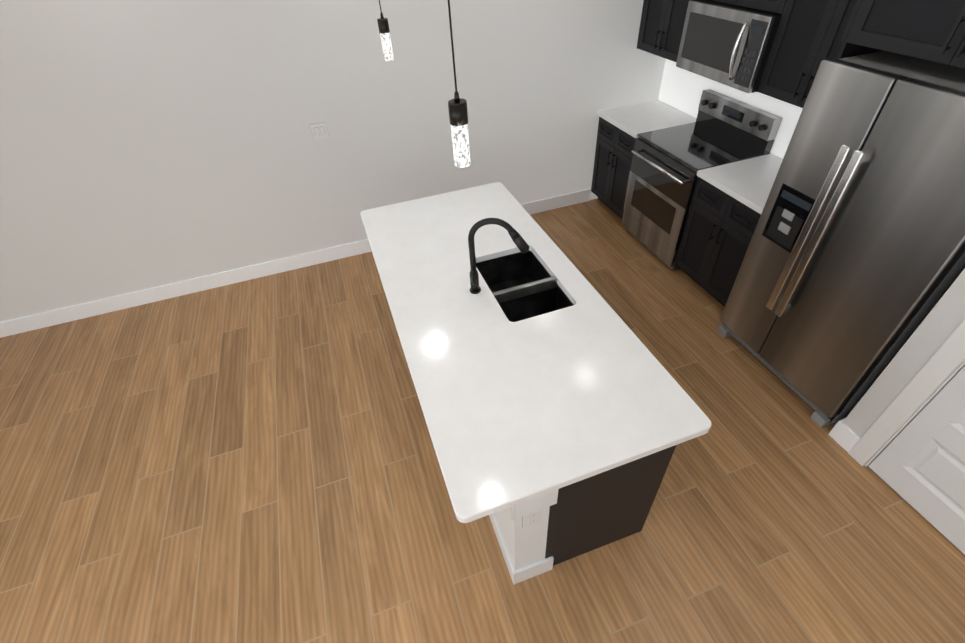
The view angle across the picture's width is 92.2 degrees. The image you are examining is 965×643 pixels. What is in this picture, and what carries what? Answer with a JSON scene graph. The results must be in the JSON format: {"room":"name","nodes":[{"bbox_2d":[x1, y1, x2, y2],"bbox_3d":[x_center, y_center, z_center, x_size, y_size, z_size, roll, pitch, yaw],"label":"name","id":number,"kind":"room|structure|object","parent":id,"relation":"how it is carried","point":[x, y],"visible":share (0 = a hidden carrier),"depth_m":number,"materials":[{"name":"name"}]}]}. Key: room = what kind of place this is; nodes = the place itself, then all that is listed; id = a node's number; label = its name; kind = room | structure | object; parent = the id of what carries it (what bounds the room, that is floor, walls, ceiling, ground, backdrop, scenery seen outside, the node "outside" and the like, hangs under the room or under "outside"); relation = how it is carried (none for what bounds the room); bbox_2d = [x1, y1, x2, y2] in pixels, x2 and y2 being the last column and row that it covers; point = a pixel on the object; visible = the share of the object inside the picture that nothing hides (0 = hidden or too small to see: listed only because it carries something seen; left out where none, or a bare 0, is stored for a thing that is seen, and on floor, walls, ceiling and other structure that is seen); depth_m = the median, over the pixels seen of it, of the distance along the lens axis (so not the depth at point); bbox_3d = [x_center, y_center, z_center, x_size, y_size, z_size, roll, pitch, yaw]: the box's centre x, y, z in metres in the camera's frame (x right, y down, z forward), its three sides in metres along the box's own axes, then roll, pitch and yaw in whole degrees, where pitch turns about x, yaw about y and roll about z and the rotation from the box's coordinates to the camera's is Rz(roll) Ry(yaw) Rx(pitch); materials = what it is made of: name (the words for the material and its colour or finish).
{"room":"kitchen","nodes":[
{"label":"kitchen","id":0,"kind":"room"},
{"bbox_2d":[0,0,665,321],"bbox_3d":[-2.146,-1.477,3.325,8.292,2.811,0.120,-16,44,-12],"label":"wall","id":1,"kind":"structure","parent":0,"point":[146,144],"depth_m":3.56,"materials":[{"name":"paint"}]},
{"bbox_2d":[310,122,328,139],"bbox_3d":[-1.275,-1.488,3.631,0.120,0.120,0.012,-16,44,-12],"label":"switch plate","id":2,"kind":"object","parent":1,"relation":"attached to","point":[319,131],"visible":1,"depth_m":3.63,"materials":[{"name":"grey plastic"}]},
{"bbox_2d":[0,198,964,642],"bbox_3d":[-0.971,1.635,1.958,8.292,0.060,6.714,-16,44,-12],"label":"floor","id":3,"kind":"structure","parent":0,"point":[250,462],"depth_m":2.56,"materials":[{"name":"brown wood"}]},
{"bbox_2d":[360,182,711,583],"bbox_3d":[0.049,0.152,2.786,1.040,0.900,2.295,-16,44,-12],"label":"kitchen island","id":4,"kind":"object","parent":3,"relation":"on","point":[548,386],"visible":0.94,"depth_m":2.06,"materials":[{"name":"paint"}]},
{"bbox_2d":[468,218,528,293],"bbox_3d":[0.073,-0.322,2.312,0.294,0.434,0.165,-16,44,-12],"label":"faucet","id":5,"kind":"object","parent":4,"relation":"on","point":[519,241],"visible":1,"depth_m":2.23,"materials":[{"name":"black metal"}]},
{"bbox_2d":[522,510,539,527],"bbox_3d":[0.193,0.777,1.831,0.075,0.120,0.010,-16,44,-12],"label":"outlet","id":6,"kind":"object","parent":4,"relation":"attached to","point":[532,518],"visible":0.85,"depth_m":1.83,"materials":[{"name":"grey plastic"}]},
{"bbox_2d":[591,100,696,218],"bbox_3d":[1.507,-1.509,4.476,0.665,0.914,0.637,-16,44,-12],"label":"base cabinet","id":7,"kind":"object","parent":3,"relation":"on","point":[620,129],"visible":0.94,"depth_m":4.28,"materials":[{"name":"black wood"}]},
{"bbox_2d":[622,89,782,269],"bbox_3d":[1.706,-1.160,3.884,0.706,1.175,0.766,-16,44,-12],"label":"range","id":8,"kind":"object","parent":3,"relation":"on","point":[667,164],"visible":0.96,"depth_m":3.71,"materials":[{"name":"silver metal"}]},
{"bbox_2d":[675,154,782,306],"bbox_3d":[1.979,-0.625,3.471,0.665,0.914,0.663,-16,44,-12],"label":"base cabinet","id":9,"kind":"object","parent":3,"relation":"on","point":[728,202],"visible":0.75,"depth_m":3.32,"materials":[{"name":"black wood"}]},
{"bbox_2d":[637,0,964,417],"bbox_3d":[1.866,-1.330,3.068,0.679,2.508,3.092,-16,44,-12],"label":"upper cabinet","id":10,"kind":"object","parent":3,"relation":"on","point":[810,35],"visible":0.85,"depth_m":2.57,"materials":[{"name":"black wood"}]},
{"bbox_2d":[717,51,964,426],"bbox_3d":[2.142,-0.395,2.558,0.811,1.786,0.924,-16,44,-12],"label":"fridge","id":11,"kind":"object","parent":3,"relation":"on","point":[852,266],"visible":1,"depth_m":2.26,"materials":[{"name":"grey metal"}]},
{"bbox_2d":[658,59,802,158],"bbox_3d":[2.257,-1.509,3.008,0.120,2.811,3.219,-16,44,-12],"label":"wall","id":12,"kind":"structure","parent":0,"point":[681,89],"depth_m":3.84,"materials":[{"name":"paint"}]},
{"bbox_2d":[676,0,781,92],"bbox_3d":[1.776,-1.944,3.227,0.460,0.432,0.764,-16,44,-12],"label":"microwave","id":13,"kind":"object","parent":12,"relation":"attached to","point":[729,45],"visible":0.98,"depth_m":3.11,"materials":[{"name":"silver metal"}]},
{"bbox_2d":[843,269,964,463],"bbox_3d":[2.899,0.585,0.665,0.763,2.811,3.375,-16,44,-12],"label":"wall","id":14,"kind":"structure","parent":0,"point":[937,327],"depth_m":2.19,"materials":[{"name":"paint"}]},
{"bbox_2d":[0,189,859,451],"bbox_3d":[-1.277,1.647,1.824,7.412,0.136,6.474,-16,44,-12],"label":"baseboard","id":15,"kind":"structure","parent":14,"relation":"attached to","point":[844,436],"depth_m":4.05,"materials":[{"name":"white wood"}]},
{"bbox_3d":[2.570,-0.027,1.361,0.520,2.811,1.168,-16,44,-12],"label":"wall","id":16,"kind":"structure","parent":0,"visible":0},
{"bbox_2d":[848,319,964,466],"bbox_3d":[2.237,0.236,1.609,0.139,2.126,0.928,-16,44,-12],"label":"door frame","id":17,"kind":"structure","parent":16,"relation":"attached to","point":[940,366],"depth_m":2.22,"materials":[{"name":"white wood"}]},
{"bbox_2d":[868,366,964,554],"bbox_3d":[2.192,0.287,1.612,0.088,2.030,0.752,-16,44,-12],"label":"door","id":18,"kind":"structure","parent":16,"relation":"in","point":[917,464],"depth_m":2.23,"materials":[{"name":"white wood"}]},
{"bbox_3d":[-1.126,-0.481,0.024,8.292,0.060,6.714,-16,44,-12],"label":"ceiling","id":19,"kind":"structure","parent":0,"visible":0},
{"bbox_2d":[377,0,393,60],"bbox_3d":[-0.473,-1.597,1.921,0.120,0.921,0.120,-16,44,-12],"label":"pendant light","id":20,"kind":"object","parent":19,"relation":"hanging from","point":[383,27],"visible":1,"depth_m":2.15,"materials":[{"name":"white glass"}]},
{"bbox_2d":[448,0,470,167],"bbox_3d":[-0.081,-0.783,0.998,0.120,0.921,0.120,-16,44,-12],"label":"pendant light","id":21,"kind":"object","parent":19,"relation":"hanging from","point":[458,112],"visible":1,"depth_m":1.22,"materials":[{"name":"white glass"}]}
]}

